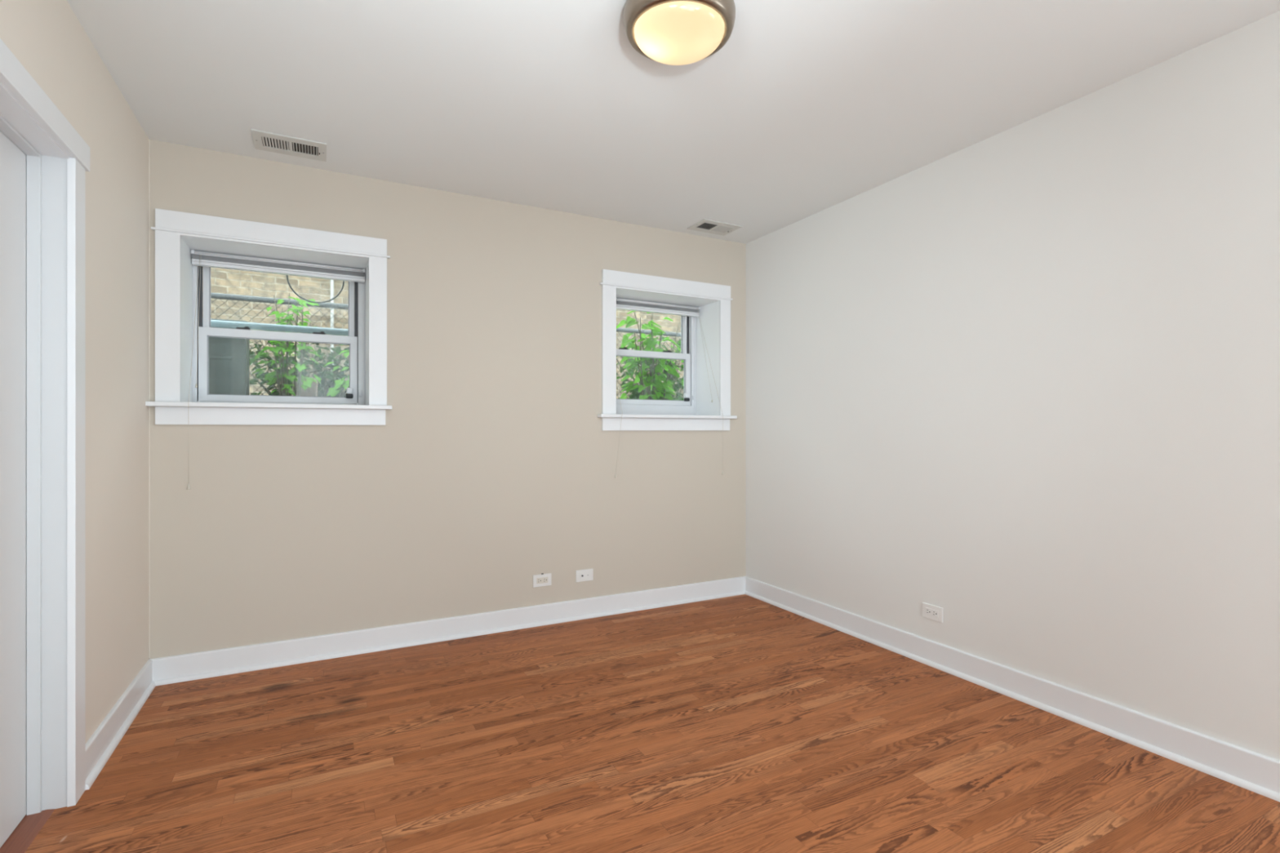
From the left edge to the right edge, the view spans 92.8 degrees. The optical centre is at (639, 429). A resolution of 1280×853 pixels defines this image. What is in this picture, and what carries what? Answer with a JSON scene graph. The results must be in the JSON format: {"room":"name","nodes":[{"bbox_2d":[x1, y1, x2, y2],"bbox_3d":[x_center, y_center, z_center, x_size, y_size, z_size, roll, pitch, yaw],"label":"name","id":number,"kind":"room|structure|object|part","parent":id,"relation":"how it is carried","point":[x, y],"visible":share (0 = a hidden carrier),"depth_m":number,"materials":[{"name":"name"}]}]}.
{"room":"empty bedroom","nodes":[
{"label":"empty bedroom","id":0,"kind":"room"},
{"bbox_2d":[0,0,149,743],"bbox_3d":[-1.033,-0.072,0.356,0.140,2.450,5.270,0,0,-28],"label":"wall","id":1,"kind":"structure","parent":0,"point":[47,37],"depth_m":2.18,"materials":[{"name":"beige paint"}]},
{"bbox_2d":[0,130,26,848],"bbox_3d":[-1.561,0.161,1.350,0.108,1.952,1.033,0,0,-28],"label":"door","id":2,"kind":"structure","parent":1,"relation":"in","point":[12,158],"depth_m":1.72,"materials":[{"name":"white paint"}]},
{"bbox_2d":[0,38,89,815],"bbox_3d":[-1.544,0.120,1.359,0.166,2.045,1.250,0,0,-28],"label":"door frame","id":3,"kind":"structure","parent":1,"relation":"attached to","point":[58,157],"depth_m":1.83,"materials":[{"name":"white paint"}]},
{"bbox_3d":[-1.482,-0.863,1.391,0.026,0.078,1.250,0,0,-28],"label":"head casing","id":4,"kind":"part","parent":3,"relation":"part of","materials":[{"name":"white paint"}]},
{"bbox_3d":[-1.744,0.160,1.885,0.020,1.966,0.089,0,0,-28],"label":"casing","id":5,"kind":"part","parent":3,"relation":"part of","materials":[{"name":"white paint"}]},
{"bbox_2d":[85,659,155,790],"bbox_3d":[-1.968,1.085,2.322,0.029,0.116,0.894,0,0,-28],"label":"baseboard","id":6,"kind":"structure","parent":1,"relation":"attached to","point":[102,744],"depth_m":2.23,"materials":[{"name":"white paint"}]},
{"bbox_2d":[149,139,746,658],"bbox_3d":[-0.820,-0.077,3.668,3.592,2.440,0.400,0,0,-28],"label":"wall","id":7,"kind":"structure","parent":0,"point":[491,467],"depth_m":3.31,"materials":[{"name":"beige paint"}]},
{"bbox_2d":[148,138,149,657],"bbox_3d":[-2.193,-0.137,2.722,0.002,2.320,0.002,0,0,-28],"label":"trim","id":8,"kind":"structure","parent":7,"relation":"attached to","point":[148,139],"depth_m":2.72,"materials":[{"name":"beige paint"}]},
{"bbox_2d":[145,208,392,425],"bbox_3d":[-1.824,-0.503,3.093,1.012,0.965,0.437,0,0,-28],"label":"window","id":9,"kind":"structure","parent":7,"relation":"in","point":[177,233],"depth_m":3.01,"materials":[{"name":"white paint"}]},
{"bbox_3d":[-2.128,-0.507,2.747,0.091,0.768,0.018,0,0,-28],"label":"casing","id":10,"kind":"part","parent":9,"relation":"part of","materials":[{"name":"white paint"}]},
{"bbox_3d":[-1.743,-0.944,2.948,0.959,0.084,0.020,0,0,-28],"label":"head casing","id":11,"kind":"part","parent":9,"relation":"part of","materials":[{"name":"white paint"}]},
{"bbox_2d":[186,249,365,489],"bbox_3d":[-1.791,-0.304,3.046,0.780,1.149,0.345,0,0,-28],"label":"window blind","id":12,"kind":"object","parent":9,"relation":"attached to","point":[205,259],"visible":1,"depth_m":3.14,"materials":[{"name":"white plastic"}]},
{"bbox_3d":[-2.095,-0.308,2.865,0.002,1.107,0.295,0,0,-28],"label":"pull cord","id":13,"kind":"part","parent":12,"relation":"part of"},
{"bbox_3d":[-2.130,-0.539,2.940,0.002,0.644,0.128,0,0,-28],"label":"tilt cord","id":14,"kind":"part","parent":12,"relation":"part of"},
{"bbox_3d":[-1.861,-0.832,3.180,0.776,0.010,0.042,0,0,-28],"label":"rail","id":15,"kind":"part","parent":12,"relation":"part of","materials":[{"name":"white plastic"}]},
{"bbox_3d":[-1.862,-0.869,3.181,0.780,0.020,0.040,0,0,-28],"label":"head rail","id":16,"kind":"part","parent":12,"relation":"part of","materials":[{"name":"white plastic"}]},
{"bbox_3d":[-1.851,-0.870,3.160,0.756,0.009,0.009,0,0,-28],"label":"rod","id":17,"kind":"part","parent":12,"relation":"part of","materials":[{"name":"white plastic"}]},
{"bbox_3d":[-1.862,-0.819,3.181,0.776,0.016,0.036,0,0,-28],"label":"rail","id":18,"kind":"part","parent":12,"relation":"part of","materials":[{"name":"white plastic"}]},
{"bbox_3d":[-1.899,-0.328,3.232,0.724,0.374,0.028,0,0,-28],"label":"sash","id":19,"kind":"part","parent":9,"relation":"part of","materials":[{"name":"white plastic"}]},
{"bbox_3d":[-1.914,-0.672,3.261,0.696,0.394,0.026,0,0,-28],"label":"sash","id":20,"kind":"part","parent":9,"relation":"part of","materials":[{"name":"white plastic"}]},
{"bbox_3d":[-1.898,-0.502,3.250,0.786,0.758,0.090,0,0,-28],"label":"frame","id":21,"kind":"part","parent":9,"relation":"part of","materials":[{"name":"white plastic"}]},
{"bbox_3d":[-1.356,-0.507,3.152,0.085,0.768,0.018,0,0,-28],"label":"casing","id":22,"kind":"part","parent":9,"relation":"part of","materials":[{"name":"white paint"}]},
{"bbox_2d":[148,576,746,685],"bbox_3d":[-0.721,1.085,3.478,3.310,0.116,0.029,0,0,-28],"label":"baseboard","id":23,"kind":"structure","parent":7,"relation":"attached to","point":[232,660],"depth_m":3.23,"materials":[{"name":"white paint"}]},
{"bbox_2d":[533,573,551,587],"bbox_3d":[-0.572,0.883,3.567,0.111,0.076,0.010,0,0,-28],"label":"wall outlet","id":24,"kind":"object","parent":7,"relation":"attached to","point":[543,580],"visible":1,"depth_m":3.56,"materials":[{"name":"white plastic"}]},
{"bbox_2d":[537,577,547,583],"bbox_3d":[-0.571,0.885,3.566,0.068,0.033,0.003,0,0,-28],"label":"receptacle","id":25,"kind":"object","parent":24,"relation":"attached to","point":[540,580],"depth_m":3.56,"materials":[{"name":"white plastic"}]},
{"bbox_2d":[576,568,593,582],"bbox_3d":[-0.335,0.886,3.690,0.111,0.071,0.011,0,0,-28],"label":"jack plate","id":26,"kind":"object","parent":7,"relation":"attached to","point":[587,575],"visible":1,"depth_m":3.69,"materials":[{"name":"plastic"}]},
{"bbox_2d":[597,269,737,431],"bbox_3d":[0.113,-0.486,4.108,1.012,0.991,0.437,0,0,-28],"label":"window","id":27,"kind":"structure","parent":7,"relation":"in","point":[697,412],"depth_m":4.14,"materials":[{"name":"white paint"}]},
{"bbox_3d":[-0.192,-0.490,3.761,0.091,0.794,0.018,0,0,-28],"label":"casing","id":28,"kind":"part","parent":27,"relation":"part of","materials":[{"name":"white paint"}]},
{"bbox_3d":[0.038,-0.358,4.246,0.724,0.374,0.028,0,0,-28],"label":"sash","id":29,"kind":"part","parent":27,"relation":"part of","materials":[{"name":"white plastic"}]},
{"bbox_3d":[0.038,-0.485,4.265,0.786,0.784,0.090,0,0,-28],"label":"frame","id":30,"kind":"part","parent":27,"relation":"part of","materials":[{"name":"white plastic"}]},
{"bbox_3d":[0.194,-0.940,3.962,0.959,0.084,0.020,0,0,-28],"label":"head casing","id":31,"kind":"part","parent":27,"relation":"part of","materials":[{"name":"white paint"}]},
{"bbox_2d":[614,297,724,478],"bbox_3d":[0.129,-0.285,4.052,0.816,1.180,0.345,0,0,-28],"label":"window blind","id":32,"kind":"object","parent":27,"relation":"attached to","point":[621,304],"visible":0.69,"depth_m":4.19,"materials":[{"name":"white plastic"}]},
{"bbox_3d":[-0.196,-0.292,3.859,0.048,1.130,0.295,0,0,-28],"label":"pull cord","id":33,"kind":"part","parent":32,"relation":"part of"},
{"bbox_3d":[0.086,-0.866,4.174,0.756,0.009,0.009,0,0,-28],"label":"rod","id":34,"kind":"part","parent":32,"relation":"part of","materials":[{"name":"white plastic"}]},
{"bbox_3d":[0.075,-0.828,4.195,0.776,0.010,0.042,0,0,-28],"label":"rail","id":35,"kind":"part","parent":32,"relation":"part of","materials":[{"name":"white plastic"}]},
{"bbox_3d":[0.074,-0.865,4.196,0.780,0.020,0.040,0,0,-28],"label":"head rail","id":36,"kind":"part","parent":32,"relation":"part of","materials":[{"name":"white plastic"}]},
{"bbox_3d":[0.074,-0.815,4.196,0.776,0.016,0.036,0,0,-28],"label":"rail","id":37,"kind":"part","parent":32,"relation":"part of","materials":[{"name":"white plastic"}]},
{"bbox_3d":[0.482,-0.288,4.215,0.016,1.138,0.295,0,0,-28],"label":"pull cord","id":38,"kind":"part","parent":32,"relation":"part of","materials":[{"name":"white"}]},
{"bbox_3d":[0.022,-0.685,4.276,0.696,0.360,0.026,0,0,-28],"label":"sash","id":39,"kind":"part","parent":27,"relation":"part of","materials":[{"name":"white plastic"}]},
{"bbox_3d":[0.580,-0.490,4.166,0.085,0.794,0.018,0,0,-28],"label":"casing","id":40,"kind":"part","parent":27,"relation":"part of","materials":[{"name":"white paint"}]},
{"bbox_2d":[24,594,1279,852],"bbox_3d":[0.528,1.203,-0.146,5.200,0.120,7.650,0,0,-28],"label":"floor","id":41,"kind":"structure","parent":0,"point":[744,723],"depth_m":2.12,"materials":[{"name":"brown wood"}]},
{"bbox_2d":[0,808,54,852],"bbox_3d":[-1.572,1.141,1.344,0.122,0.004,1.040,0,0,-28],"label":"threshold","id":42,"kind":"object","parent":41,"relation":"on","point":[28,828],"visible":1,"depth_m":1.72,"materials":[{"name":"brown wood"}]},
{"bbox_2d":[66,0,1279,244],"bbox_3d":[0.403,-1.357,1.334,3.592,0.120,5.670,0,0,-28],"label":"ceiling","id":43,"kind":"structure","parent":0,"point":[807,108],"depth_m":2.27,"materials":[{"name":"white paint"}]},
{"bbox_2d":[250,128,326,161],"bbox_3d":[-1.596,-1.291,2.783,0.290,0.012,0.200,0,0,-28],"label":"ceiling vent","id":44,"kind":"object","parent":43,"relation":"in","point":[263,140],"visible":1,"depth_m":2.77,"materials":[{"name":"white metal"}]},
{"bbox_2d":[623,0,735,65],"bbox_3d":[0.119,-1.225,1.860,0.341,0.144,0.341,0,0,-28],"label":"ceiling lamp","id":45,"kind":"object","parent":43,"relation":"attached to","point":[668,32],"visible":1,"depth_m":1.80,"materials":[{"name":"white glass"}]},
{"bbox_2d":[686,218,742,235],"bbox_3d":[0.477,-1.291,3.905,0.290,0.012,0.200,0,0,-28],"label":"ceiling vent","id":46,"kind":"object","parent":43,"relation":"in","point":[705,225],"visible":1,"depth_m":3.90,"materials":[{"name":"white metal"}]},
{"bbox_2d":[746,10,1279,760],"bbox_3d":[2.025,-0.077,1.958,0.140,2.440,5.270,0,0,-28],"label":"wall","id":47,"kind":"structure","parent":0,"point":[1020,383],"depth_m":2.45,"materials":[{"name":"beige paint"}]},
{"bbox_2d":[922,602,942,622],"bbox_3d":[1.418,0.889,2.956,0.008,0.071,0.111,0,0,-28],"label":"wall outlet","id":48,"kind":"object","parent":47,"relation":"attached to","point":[930,611],"visible":1,"depth_m":2.95,"materials":[{"name":"white plastic"}]},
{"bbox_2d":[925,607,937,617],"bbox_3d":[1.416,0.889,2.955,0.003,0.033,0.068,0,0,-28],"label":"receptacle","id":49,"kind":"object","parent":48,"relation":"attached to","point":[931,612],"depth_m":2.95,"materials":[{"name":"white plastic"}]},
{"bbox_2d":[745,576,1279,802],"bbox_3d":[1.920,1.085,1.975,0.029,0.116,5.116,0,0,-28],"label":"baseboard","id":50,"kind":"structure","parent":47,"relation":"attached to","point":[1255,772],"depth_m":2.42,"materials":[{"name":"white paint"}]},
{"label":"outside","id":51,"kind":"structure","parent":0,"visible":0},
{"bbox_3d":[-0.461,0.243,6.268,15.000,0.300,3.868,0,0,-28],"label":"ground","id":52,"kind":"structure","parent":51,"visible":0},
{"bbox_2d":[202,317,250,402],"bbox_3d":[-2.828,-0.280,3.553,0.928,0.745,0.240,0,0,-28],"label":"utility box","id":53,"kind":"object","parent":52,"relation":"on","point":[228,357],"visible":0.18,"depth_m":3.64,"materials":[{"name":"grey metal"}]},
{"bbox_3d":[-2.828,-0.642,3.553,0.928,0.020,0.240,0,0,-28],"label":"lid","id":54,"kind":"part","parent":53,"relation":"part of","materials":[{"name":"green metal"}]},
{"bbox_2d":[202,319,348,335],"bbox_3d":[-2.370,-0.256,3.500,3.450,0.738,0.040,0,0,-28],"label":"window rail","id":55,"kind":"object","parent":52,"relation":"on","point":[215,323],"visible":0.21,"depth_m":3.60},
{"bbox_2d":[252,293,320,403],"bbox_3d":[-2.253,-0.395,3.932,0.438,0.978,0.293,0,0,-28],"label":"leafy sapling","id":56,"kind":"object","parent":52,"relation":"on","point":[286,388],"visible":0.78,"depth_m":3.93,"materials":[{"name":"green plant"}]},
{"bbox_2d":[248,330,349,404],"bbox_3d":[-2.529,-0.334,4.642,1.184,0.865,0.607,0,0,-28],"label":"shrub","id":57,"kind":"object","parent":52,"relation":"on","point":[318,368],"visible":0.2,"depth_m":4.60,"materials":[{"name":"green plant"}]},
{"bbox_2d":[293,377,317,396],"bbox_3d":[-2.316,-0.132,4.217,0.150,0.450,0.100,0,0,-28],"label":"concrete block","id":58,"kind":"object","parent":52,"relation":"on","point":[313,390],"visible":0.05,"depth_m":4.19,"materials":[{"name":"grey concrete"}]},
{"bbox_2d":[324,344,349,396],"bbox_3d":[-1.893,-0.252,4.016,0.230,0.693,0.306,0,0,42],"label":"creeper","id":59,"kind":"object","parent":52,"relation":"on","point":[333,392],"visible":0.22,"depth_m":3.99,"materials":[{"name":"green plant"}]},
{"bbox_2d":[202,266,684,404],"bbox_3d":[-1.370,-1.682,8.003,15.000,3.550,0.250,0,0,-28],"label":"wall","id":60,"kind":"structure","parent":52,"relation":"on","point":[224,281],"depth_m":6.60,"materials":[{"name":"beige brick"}]},
{"bbox_2d":[286,275,344,302],"bbox_3d":[-1.800,-0.842,3.385,0.286,0.282,0.008,0,0,-28],"label":"cable loop","id":61,"kind":"object","parent":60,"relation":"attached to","point":[288,282],"visible":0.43,"depth_m":3.38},
{"bbox_2d":[330,279,333,372],"bbox_3d":[-3.412,-1.532,6.750,0.052,3.250,0.074,0,0,-28],"label":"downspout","id":62,"kind":"object","parent":60,"relation":"attached to","point":[331,280],"visible":0.03,"depth_m":6.72,"materials":[{"name":"white metal"}]},
{"bbox_2d":[202,291,684,399],"bbox_3d":[-1.295,-0.363,4.627,7.200,1.013,0.056,0,0,-28],"label":"fence","id":63,"kind":"object","parent":52,"relation":"on","point":[214,295],"visible":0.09,"depth_m":4.14,"materials":[{"name":"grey metal"}]},
{"bbox_3d":[-1.295,-0.852,4.627,7.200,0.036,0.036,0,0,-28],"label":"rail","id":64,"kind":"part","parent":63,"relation":"part of","materials":[{"name":"grey metal"}]},
{"bbox_2d":[618,378,672,405],"bbox_3d":[0.054,-0.155,5.130,0.582,0.530,0.291,0,0,-21],"label":"undergrowth","id":65,"kind":"object","parent":52,"relation":"on","point":[635,395],"visible":0.11,"depth_m":5.05,"materials":[{"name":"green plant"}]},
{"bbox_2d":[616,311,684,399],"bbox_3d":[0.107,-0.424,4.726,0.644,1.038,0.452,0,0,-28],"label":"shrub","id":66,"kind":"object","parent":52,"relation":"on","point":[651,342],"visible":0.8,"depth_m":4.67,"materials":[{"name":"green plant"}]},
{"bbox_2d":[616,331,684,400],"bbox_3d":[0.206,-0.447,6.012,1.418,1.087,0.628,0,0,-28],"label":"shrub","id":67,"kind":"object","parent":52,"relation":"on","point":[632,360],"visible":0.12,"depth_m":5.93,"materials":[{"name":"green plant"}]}
]}

